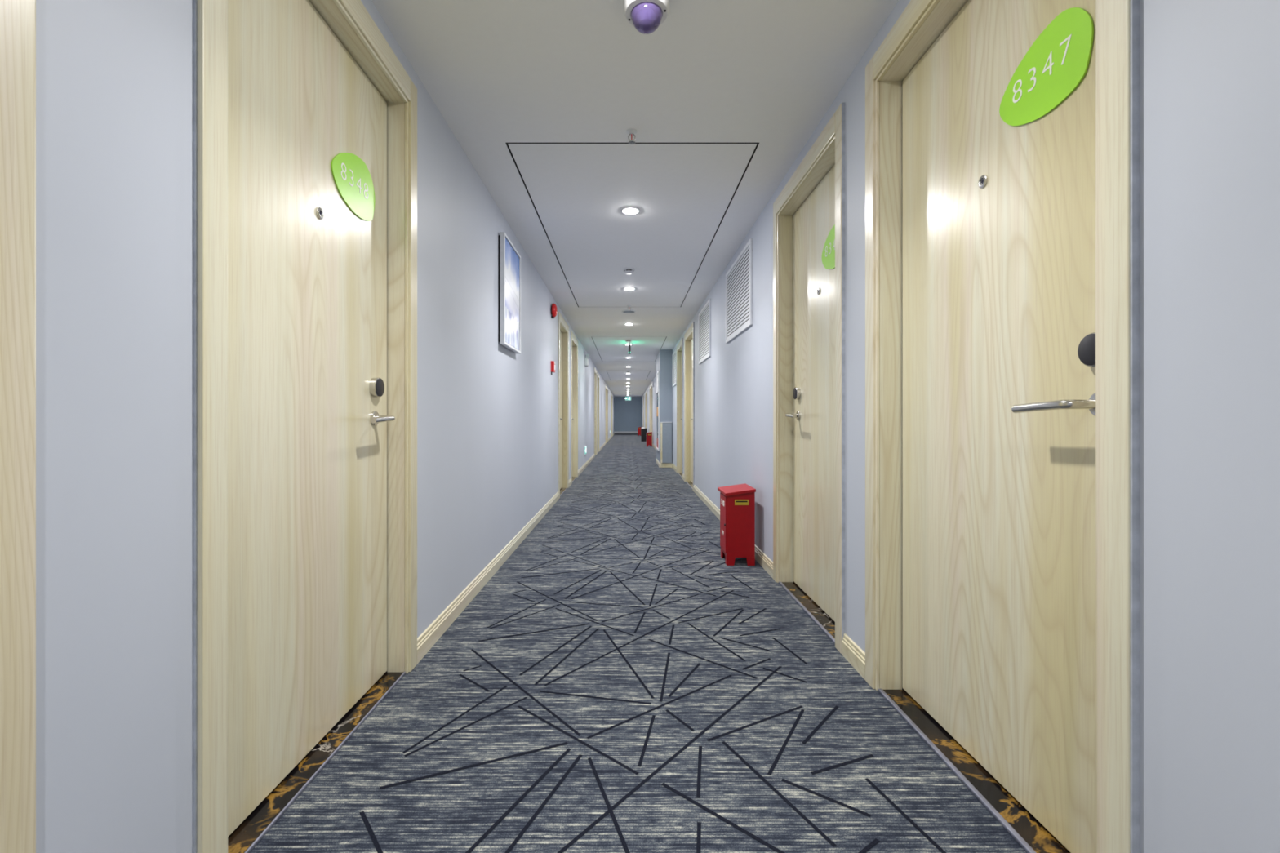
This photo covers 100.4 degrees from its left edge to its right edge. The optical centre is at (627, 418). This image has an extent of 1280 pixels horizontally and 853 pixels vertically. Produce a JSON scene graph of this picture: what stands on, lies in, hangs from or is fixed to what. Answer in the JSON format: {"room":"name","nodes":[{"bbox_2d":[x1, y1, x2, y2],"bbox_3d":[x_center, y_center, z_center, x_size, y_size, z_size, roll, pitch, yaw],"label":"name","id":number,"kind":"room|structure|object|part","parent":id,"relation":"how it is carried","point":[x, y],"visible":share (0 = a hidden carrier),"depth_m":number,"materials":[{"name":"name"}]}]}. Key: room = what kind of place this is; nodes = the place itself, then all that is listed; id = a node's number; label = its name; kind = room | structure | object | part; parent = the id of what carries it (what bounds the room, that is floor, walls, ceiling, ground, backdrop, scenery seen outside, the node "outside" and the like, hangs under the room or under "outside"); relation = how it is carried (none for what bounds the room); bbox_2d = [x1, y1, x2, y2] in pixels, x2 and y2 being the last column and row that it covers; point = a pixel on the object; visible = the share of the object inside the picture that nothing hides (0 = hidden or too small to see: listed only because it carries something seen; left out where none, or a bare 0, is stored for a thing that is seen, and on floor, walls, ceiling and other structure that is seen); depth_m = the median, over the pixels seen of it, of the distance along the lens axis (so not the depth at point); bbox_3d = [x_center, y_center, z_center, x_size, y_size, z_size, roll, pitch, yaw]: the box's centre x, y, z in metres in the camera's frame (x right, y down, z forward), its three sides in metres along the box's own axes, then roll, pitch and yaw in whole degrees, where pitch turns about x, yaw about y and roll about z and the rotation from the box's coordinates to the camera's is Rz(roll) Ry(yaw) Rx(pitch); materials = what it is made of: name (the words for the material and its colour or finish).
{"room":"hotel corridor","nodes":[
{"label":"hotel corridor","id":0,"kind":"room"},
{"bbox_2d":[35,0,613,852],"bbox_3d":[-0.925,-0.236,14.800,0.160,2.452,38.000,0,0,0],"label":"wall","id":1,"kind":"structure","parent":0,"point":[114,77],"depth_m":0.94,"materials":[{"name":"blue paint"}]},
{"bbox_2d":[0,0,35,852],"bbox_3d":[-0.895,-0.166,0.221,0.133,2.272,1.064,0,0,0],"label":"door","id":2,"kind":"structure","parent":1,"relation":"in","point":[17,17],"depth_m":0.72,"materials":[{"name":"brown wood"}]},
{"bbox_2d":[192,0,417,852],"bbox_3d":[-0.895,-0.166,1.573,0.133,2.272,1.072,0,0,0],"label":"door","id":3,"kind":"structure","parent":1,"relation":"in","point":[304,113],"depth_m":1.47,"materials":[{"name":"brown wood"}]},
{"bbox_3d":[-0.907,-0.002,1.916,0.009,0.052,0.052,0,0,0],"label":"handle","id":4,"kind":"part","parent":3,"relation":"part of","materials":[{"name":"metal"}]},
{"bbox_3d":[-0.869,0.002,1.847,0.076,0.026,0.158,0,0,0],"label":"lever","id":5,"kind":"part","parent":3,"relation":"part of","materials":[{"name":"metal"}]},
{"bbox_2d":[498,231,520,353],"bbox_3d":[-0.824,-0.855,3.745,0.044,0.730,0.530,0,0,0],"label":"wall picture","id":6,"kind":"object","parent":1,"relation":"attached to","point":[509,260],"visible":1,"depth_m":3.65,"materials":[{"name":"white paper"}]},
{"bbox_2d":[505,238,519,350],"bbox_3d":[-0.812,-0.855,3.745,0.006,0.686,0.486,0,0,0],"label":"print","id":7,"kind":"object","parent":6,"relation":"attached to","point":[512,255],"depth_m":3.74},
{"bbox_2d":[417,432,614,663],"bbox_3d":[-0.838,0.926,14.800,0.014,0.088,38.000,0,0,0],"label":"baseboard","id":8,"kind":"structure","parent":1,"relation":"attached to","point":[429,637],"depth_m":2.91,"materials":[{"name":"beige wood"}]},
{"bbox_2d":[551,360,555,374],"bbox_3d":[-0.828,-0.562,5.920,0.041,0.150,0.110,0,0,0],"label":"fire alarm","id":9,"kind":"object","parent":1,"relation":"attached to","point":[553,362],"visible":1,"depth_m":5.87,"materials":[{"name":"red plastic"}]},
{"bbox_2d":[551,302,557,318],"bbox_3d":[-0.810,-1.200,5.920,0.069,0.165,0.154,0,0,0],"label":"bell","id":10,"kind":"object","parent":1,"relation":"attached to","point":[553,307],"visible":1,"depth_m":5.87,"materials":[{"name":"red plastic"}]},
{"bbox_2d":[558,311,568,497],"bbox_3d":[-0.895,-0.166,7.000,0.133,2.272,1.042,0,0,0],"label":"door","id":11,"kind":"structure","parent":1,"relation":"in","point":[563,328],"depth_m":7.44,"materials":[{"name":"brown wood"}]},
{"bbox_2d":[570,331,577,484],"bbox_3d":[-0.895,-0.166,8.420,0.133,2.272,1.042,0,0,0],"label":"door","id":12,"kind":"structure","parent":1,"relation":"in","point":[574,342],"depth_m":8.86,"materials":[{"name":"brown wood"}]},
{"bbox_2d":[584,353,589,366],"bbox_3d":[-0.805,-1.175,10.620,0.086,0.251,0.260,0,0,0],"label":"emergency light","id":13,"kind":"object","parent":1,"relation":"attached to","point":[586,360],"visible":1,"depth_m":10.49,"materials":[{"name":"white plastic"}]},
{"bbox_2d":[594,367,596,457],"bbox_3d":[-0.895,-0.166,13.915,0.133,2.272,0.932,0,0,0],"label":"door","id":14,"kind":"structure","parent":1,"relation":"in","point":[595,370],"depth_m":14.30,"materials":[{"name":"brown wood"}]},
{"bbox_2d":[596,371,599,453],"bbox_3d":[-0.895,-0.166,15.190,0.133,2.272,1.042,0,0,0],"label":"door","id":15,"kind":"structure","parent":1,"relation":"in","point":[597,374],"depth_m":15.63,"materials":[{"name":"brown wood"}]},
{"bbox_2d":[605,385,606,443],"bbox_3d":[-0.895,-0.166,20.740,0.133,2.272,1.042,0,0,0],"label":"door","id":16,"kind":"structure","parent":1,"relation":"in","point":[606,385],"depth_m":21.18,"materials":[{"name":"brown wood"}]},
{"bbox_2d":[606,386,608,441],"bbox_3d":[-0.895,-0.166,22.040,0.133,2.272,1.042,0,0,0],"label":"door","id":17,"kind":"structure","parent":1,"relation":"in","point":[606,387],"depth_m":21.52,"materials":[{"name":"brown wood"}]},
{"bbox_2d":[610,393,612,437],"bbox_3d":[-0.895,-0.166,27.640,0.133,2.272,1.042,0,0,0],"label":"door","id":18,"kind":"structure","parent":1,"relation":"in","point":[611,393],"depth_m":28.05,"materials":[{"name":"brown wood"}]},
{"bbox_2d":[613,396,641,431],"bbox_3d":[0.025,-0.236,33.875,2.140,2.452,0.150,0,0,0],"label":"wall","id":19,"kind":"structure","parent":0,"point":[627,414],"depth_m":33.80,"materials":[{"name":"blue paint"}]},
{"bbox_2d":[613,431,637,434],"bbox_3d":[0.025,0.881,33.792,1.740,0.177,0.017,0,0,0],"label":"baseboard","id":20,"kind":"structure","parent":19,"relation":"attached to","point":[615,432],"depth_m":33.79,"materials":[{"name":"white wood"}]},
{"bbox_2d":[371,0,898,396],"bbox_3d":[0.025,-1.407,14.800,1.740,0.050,38.000,0,0,0],"label":"ceiling","id":21,"kind":"structure","parent":0,"point":[499,73],"depth_m":2.20,"materials":[{"name":"paint"}]},
{"bbox_2d":[606,370,649,380],"bbox_3d":[0.025,-1.397,17.201,1.253,0.030,3.879,0,0,0],"label":"ceiling panel","id":22,"kind":"object","parent":21,"relation":"attached to","point":[613,375],"visible":0.86,"depth_m":16.84,"materials":[{"name":"paint"}]},
{"bbox_2d":[625,396,631,400],"bbox_3d":[0.022,-1.172,27.998,0.336,0.420,0.028,0,0,0],"label":"exit sign","id":23,"kind":"object","parent":21,"relation":"hanging from","point":[627,398],"visible":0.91,"depth_m":27.99,"materials":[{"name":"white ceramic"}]},
{"bbox_2d":[621,310,635,313],"bbox_3d":[0.015,-1.375,6.850,0.184,0.015,0.184,0,0,0],"label":"ceiling speaker","id":24,"kind":"object","parent":21,"relation":"attached to","point":[622,311],"visible":0.99,"depth_m":6.82,"materials":[{"name":"white plastic"}]},
{"bbox_2d":[622,311,634,313],"bbox_3d":[0.015,-1.370,6.850,0.147,0.005,0.147,0,0,45],"label":"grille","id":25,"kind":"object","parent":24,"relation":"attached to","point":[625,312],"depth_m":6.84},
{"bbox_2d":[591,336,666,361],"bbox_3d":[0.025,-1.397,10.901,1.253,0.030,3.879,0,0,0],"label":"ceiling panel","id":26,"kind":"object","parent":21,"relation":"attached to","point":[610,348],"visible":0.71,"depth_m":10.43,"materials":[{"name":"paint"}]},
{"bbox_2d":[626,128,637,144],"bbox_3d":[0.020,-1.353,2.562,0.052,0.057,0.052,0,0,0],"label":"sprinkler","id":27,"kind":"object","parent":21,"relation":"attached to","point":[631,131],"visible":1,"depth_m":2.56,"materials":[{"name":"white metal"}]},
{"bbox_2d":[507,142,757,306],"bbox_3d":[0.025,-1.397,4.635,1.253,0.030,3.912,0,0,0],"label":"ceiling panel","id":28,"kind":"object","parent":21,"relation":"attached to","point":[682,193],"visible":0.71,"depth_m":3.50,"materials":[{"name":"paint"}]},
{"bbox_2d":[622,266,635,274],"bbox_3d":[0.012,-1.361,4.920,0.112,0.042,0.112,0,0,0],"label":"smoke detector","id":29,"kind":"object","parent":28,"relation":"attached to","point":[628,270],"visible":1,"depth_m":4.89,"materials":[{"name":"white plastic"}]},
{"bbox_2d":[623,287,635,290],"bbox_3d":[0.020,-1.377,5.660,0.132,0.010,0.132,0,0,0],"label":"recessed light","id":30,"kind":"object","parent":28,"relation":"attached to","point":[624,288],"visible":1,"depth_m":5.64,"materials":[{"name":"white"}]},
{"bbox_2d":[620,206,640,214],"bbox_3d":[0.020,-1.377,3.540,0.132,0.010,0.132,0,0,0],"label":"recessed light","id":31,"kind":"object","parent":28,"relation":"attached to","point":[628,210],"visible":1,"depth_m":3.52,"materials":[{"name":"white"}]},
{"bbox_2d":[622,208,638,213],"bbox_3d":[0.020,-1.376,3.540,0.099,0.008,0.099,0,0,0],"label":"diffuser","id":32,"kind":"object","parent":31,"relation":"attached to","point":[626,211],"depth_m":3.52,"materials":[{"name":"white plastic"}]},
{"bbox_2d":[624,0,669,34],"bbox_3d":[0.062,-1.322,1.735,0.146,0.120,0.146,0,0,0],"label":"dome camera","id":33,"kind":"object","parent":21,"relation":"attached to","point":[646,15],"visible":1,"depth_m":1.71,"materials":[{"name":"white plastic"}]},
{"bbox_2d":[249,434,1026,852],"bbox_3d":[0.025,0.969,14.800,1.800,0.002,38.000,0,0,0],"label":"floor","id":34,"kind":"structure","parent":0,"point":[615,685],"depth_m":1.67,"materials":[{"name":"carpet"}]},
{"bbox_2d":[637,426,641,435],"bbox_3d":[0.679,0.716,30.514,0.200,0.508,0.308,0,0,0],"label":"base cabinet","id":35,"kind":"object","parent":34,"relation":"on","point":[638,428],"visible":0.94,"depth_m":30.38,"materials":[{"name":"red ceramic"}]},
{"bbox_2d":[640,427,647,441],"bbox_3d":[0.700,0.668,22.930,0.264,0.605,0.264,0,0,0],"label":"litter bin","id":36,"kind":"object","parent":34,"relation":"on","point":[643,435],"visible":1,"depth_m":22.81,"materials":[{"name":"black plastic"}]},
{"bbox_2d":[645,431,652,446],"bbox_3d":[0.750,0.716,18.634,0.200,0.508,0.308,0,0,0],"label":"box","id":37,"kind":"object","parent":34,"relation":"on","point":[649,435],"visible":1,"depth_m":18.50,"materials":[{"name":"red metal"}]},
{"bbox_2d":[717,483,755,565],"bbox_3d":[0.743,0.716,3.656,0.200,0.508,0.308,0,0,0],"label":"box","id":38,"kind":"object","parent":34,"relation":"on","point":[737,502],"visible":1,"depth_m":3.52,"materials":[{"name":"red metal"}]},
{"bbox_3d":[0.653,0.706,3.642,0.005,0.375,0.212,0,0,0],"label":"door","id":39,"kind":"part","parent":38,"relation":"part of","materials":[{"name":"red metal"}]},
{"bbox_3d":[0.743,0.485,3.656,0.200,0.046,0.308,0,0,0],"label":"lid","id":40,"kind":"part","parent":38,"relation":"part of","materials":[{"name":"red metal"}]},
{"bbox_3d":[0.753,0.552,3.522,0.092,0.036,0.004,0,0,0],"label":"handle plate","id":41,"kind":"part","parent":38,"relation":"part of","materials":[{"name":"gold metal"}]},
{"bbox_2d":[656,349,672,463],"bbox_3d":[0.770,-0.206,11.265,0.248,2.352,1.270,0,0,0],"label":"pillar","id":42,"kind":"structure","parent":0,"point":[664,357],"depth_m":10.63,"materials":[{"name":"paint"}]},
{"bbox_2d":[656,370,659,450],"bbox_3d":[0.634,-0.165,11.250,0.021,1.630,0.840,0,0,0],"label":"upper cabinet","id":43,"kind":"object","parent":42,"relation":"attached to","point":[658,371],"visible":1,"depth_m":10.83,"materials":[{"name":"white ceramic"}]},
{"bbox_3d":[0.639,-0.760,11.250,0.011,0.380,0.780,0,0,0],"label":"sign panel","id":44,"kind":"part","parent":43,"relation":"part of","materials":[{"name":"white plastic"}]},
{"bbox_3d":[0.640,0.033,11.250,0.009,1.175,0.780,0,0,0],"label":"glass pane","id":45,"kind":"part","parent":43,"relation":"part of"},
{"bbox_2d":[656,458,671,467],"bbox_3d":[0.756,0.926,11.258,0.249,0.088,1.284,0,0,0],"label":"baseboard","id":46,"kind":"structure","parent":42,"relation":"attached to","point":[660,464],"depth_m":10.62,"materials":[{"name":"beige wood"}]},
{"bbox_2d":[660,422,671,462],"bbox_3d":[0.767,0.472,10.613,0.224,0.812,0.034,0,0,0],"label":"wainscot panel","id":47,"kind":"object","parent":42,"relation":"attached to","point":[665,427],"visible":1,"depth_m":10.60,"materials":[{"name":"grey wood"}]},
{"bbox_2d":[641,0,1279,852],"bbox_3d":[0.975,-0.236,14.800,0.160,2.452,38.000,0,0,0],"label":"wall","id":48,"kind":"structure","parent":0,"point":[1210,69],"depth_m":0.85,"materials":[{"name":"blue paint"}]},
{"bbox_2d":[643,395,644,427],"bbox_3d":[0.946,-0.166,29.650,0.133,2.272,1.062,0,0,0],"label":"door","id":49,"kind":"structure","parent":48,"relation":"in","point":[643,395],"depth_m":29.17,"materials":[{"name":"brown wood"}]},
{"bbox_2d":[644,391,646,428],"bbox_3d":[0.946,-0.166,26.150,0.133,2.272,1.062,0,0,0],"label":"door","id":50,"kind":"structure","parent":48,"relation":"in","point":[646,392],"depth_m":25.62,"materials":[{"name":"brown wood"}]},
{"bbox_2d":[646,390,647,432],"bbox_3d":[0.946,-0.166,24.750,0.133,2.272,1.062,0,0,0],"label":"door","id":51,"kind":"structure","parent":48,"relation":"in","point":[646,390],"depth_m":24.24,"materials":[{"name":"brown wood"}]},
{"bbox_2d":[649,384,651,431],"bbox_3d":[0.946,-0.166,20.825,0.133,2.272,1.112,0,0,0],"label":"door","id":52,"kind":"structure","parent":48,"relation":"in","point":[651,384],"depth_m":20.27,"materials":[{"name":"brown wood"}]},
{"bbox_2d":[651,382,653,444],"bbox_3d":[0.946,-0.166,19.425,0.133,2.272,1.112,0,0,0],"label":"door","id":53,"kind":"structure","parent":48,"relation":"in","point":[651,383],"depth_m":18.87,"materials":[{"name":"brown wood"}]},
{"bbox_2d":[672,348,676,386],"bbox_3d":[0.887,-0.950,10.090,0.016,0.640,0.820,0,0,0],"label":"air vent","id":54,"kind":"object","parent":48,"relation":"in","point":[674,354],"visible":0.94,"depth_m":10.03,"materials":[{"name":"white metal"}]},
{"bbox_2d":[676,337,683,479],"bbox_3d":[0.946,-0.166,9.080,0.133,2.272,1.002,0,0,0],"label":"door","id":55,"kind":"structure","parent":48,"relation":"in","point":[680,346],"depth_m":9.50,"materials":[{"name":"brown wood"}]},
{"bbox_2d":[684,321,694,490],"bbox_3d":[0.946,-0.166,7.715,0.133,2.272,1.132,0,0,0],"label":"door","id":56,"kind":"structure","parent":48,"relation":"in","point":[689,337],"depth_m":8.20,"materials":[{"name":"brown wood"}]},
{"bbox_2d":[698,298,711,364],"bbox_3d":[0.887,-0.985,6.175,0.016,0.619,0.890,0,0,0],"label":"air vent","id":57,"kind":"object","parent":48,"relation":"in","point":[704,316],"visible":1,"depth_m":6.10,"materials":[{"name":"white metal"}]},
{"bbox_2d":[725,238,752,343],"bbox_3d":[0.887,-0.985,4.300,0.016,0.619,0.960,0,0,0],"label":"air vent","id":58,"kind":"object","parent":48,"relation":"in","point":[739,278],"visible":1,"depth_m":4.20,"materials":[{"name":"white metal"}]},
{"bbox_2d":[652,444,865,679],"bbox_3d":[0.888,0.926,14.800,0.014,0.088,38.000,0,0,0],"label":"baseboard","id":59,"kind":"structure","parent":48,"relation":"attached to","point":[851,652],"depth_m":2.19,"materials":[{"name":"beige wood"}]},
{"bbox_2d":[773,102,844,653],"bbox_3d":[0.952,-0.166,2.712,0.146,2.272,1.035,0,0,0],"label":"door","id":60,"kind":"structure","parent":48,"relation":"in","point":[809,211],"depth_m":2.81,"materials":[{"name":"brown wood"}]},
{"bbox_3d":[0.932,-0.017,2.967,0.076,0.026,0.158,0,0,0],"label":"lever","id":61,"kind":"part","parent":60,"relation":"part of","materials":[{"name":"metal"}]},
{"bbox_3d":[0.971,-0.020,3.036,0.009,0.052,0.052,0,0,0],"label":"handle","id":62,"kind":"part","parent":60,"relation":"part of","materials":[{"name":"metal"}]},
{"bbox_2d":[865,0,1139,852],"bbox_3d":[0.952,-0.166,1.456,0.146,2.272,1.048,0,0,0],"label":"door","id":63,"kind":"structure","parent":48,"relation":"in","point":[1002,136],"depth_m":1.35,"materials":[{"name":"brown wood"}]},
{"bbox_3d":[0.932,-0.026,1.164,0.076,0.026,0.158,0,0,0],"label":"lever","id":64,"kind":"part","parent":63,"relation":"part of","materials":[{"name":"metal"}]},
{"bbox_3d":[0.971,-0.030,1.095,0.009,0.052,0.052,0,0,0],"label":"handle","id":65,"kind":"part","parent":63,"relation":"part of","materials":[{"name":"metal"}]}
]}

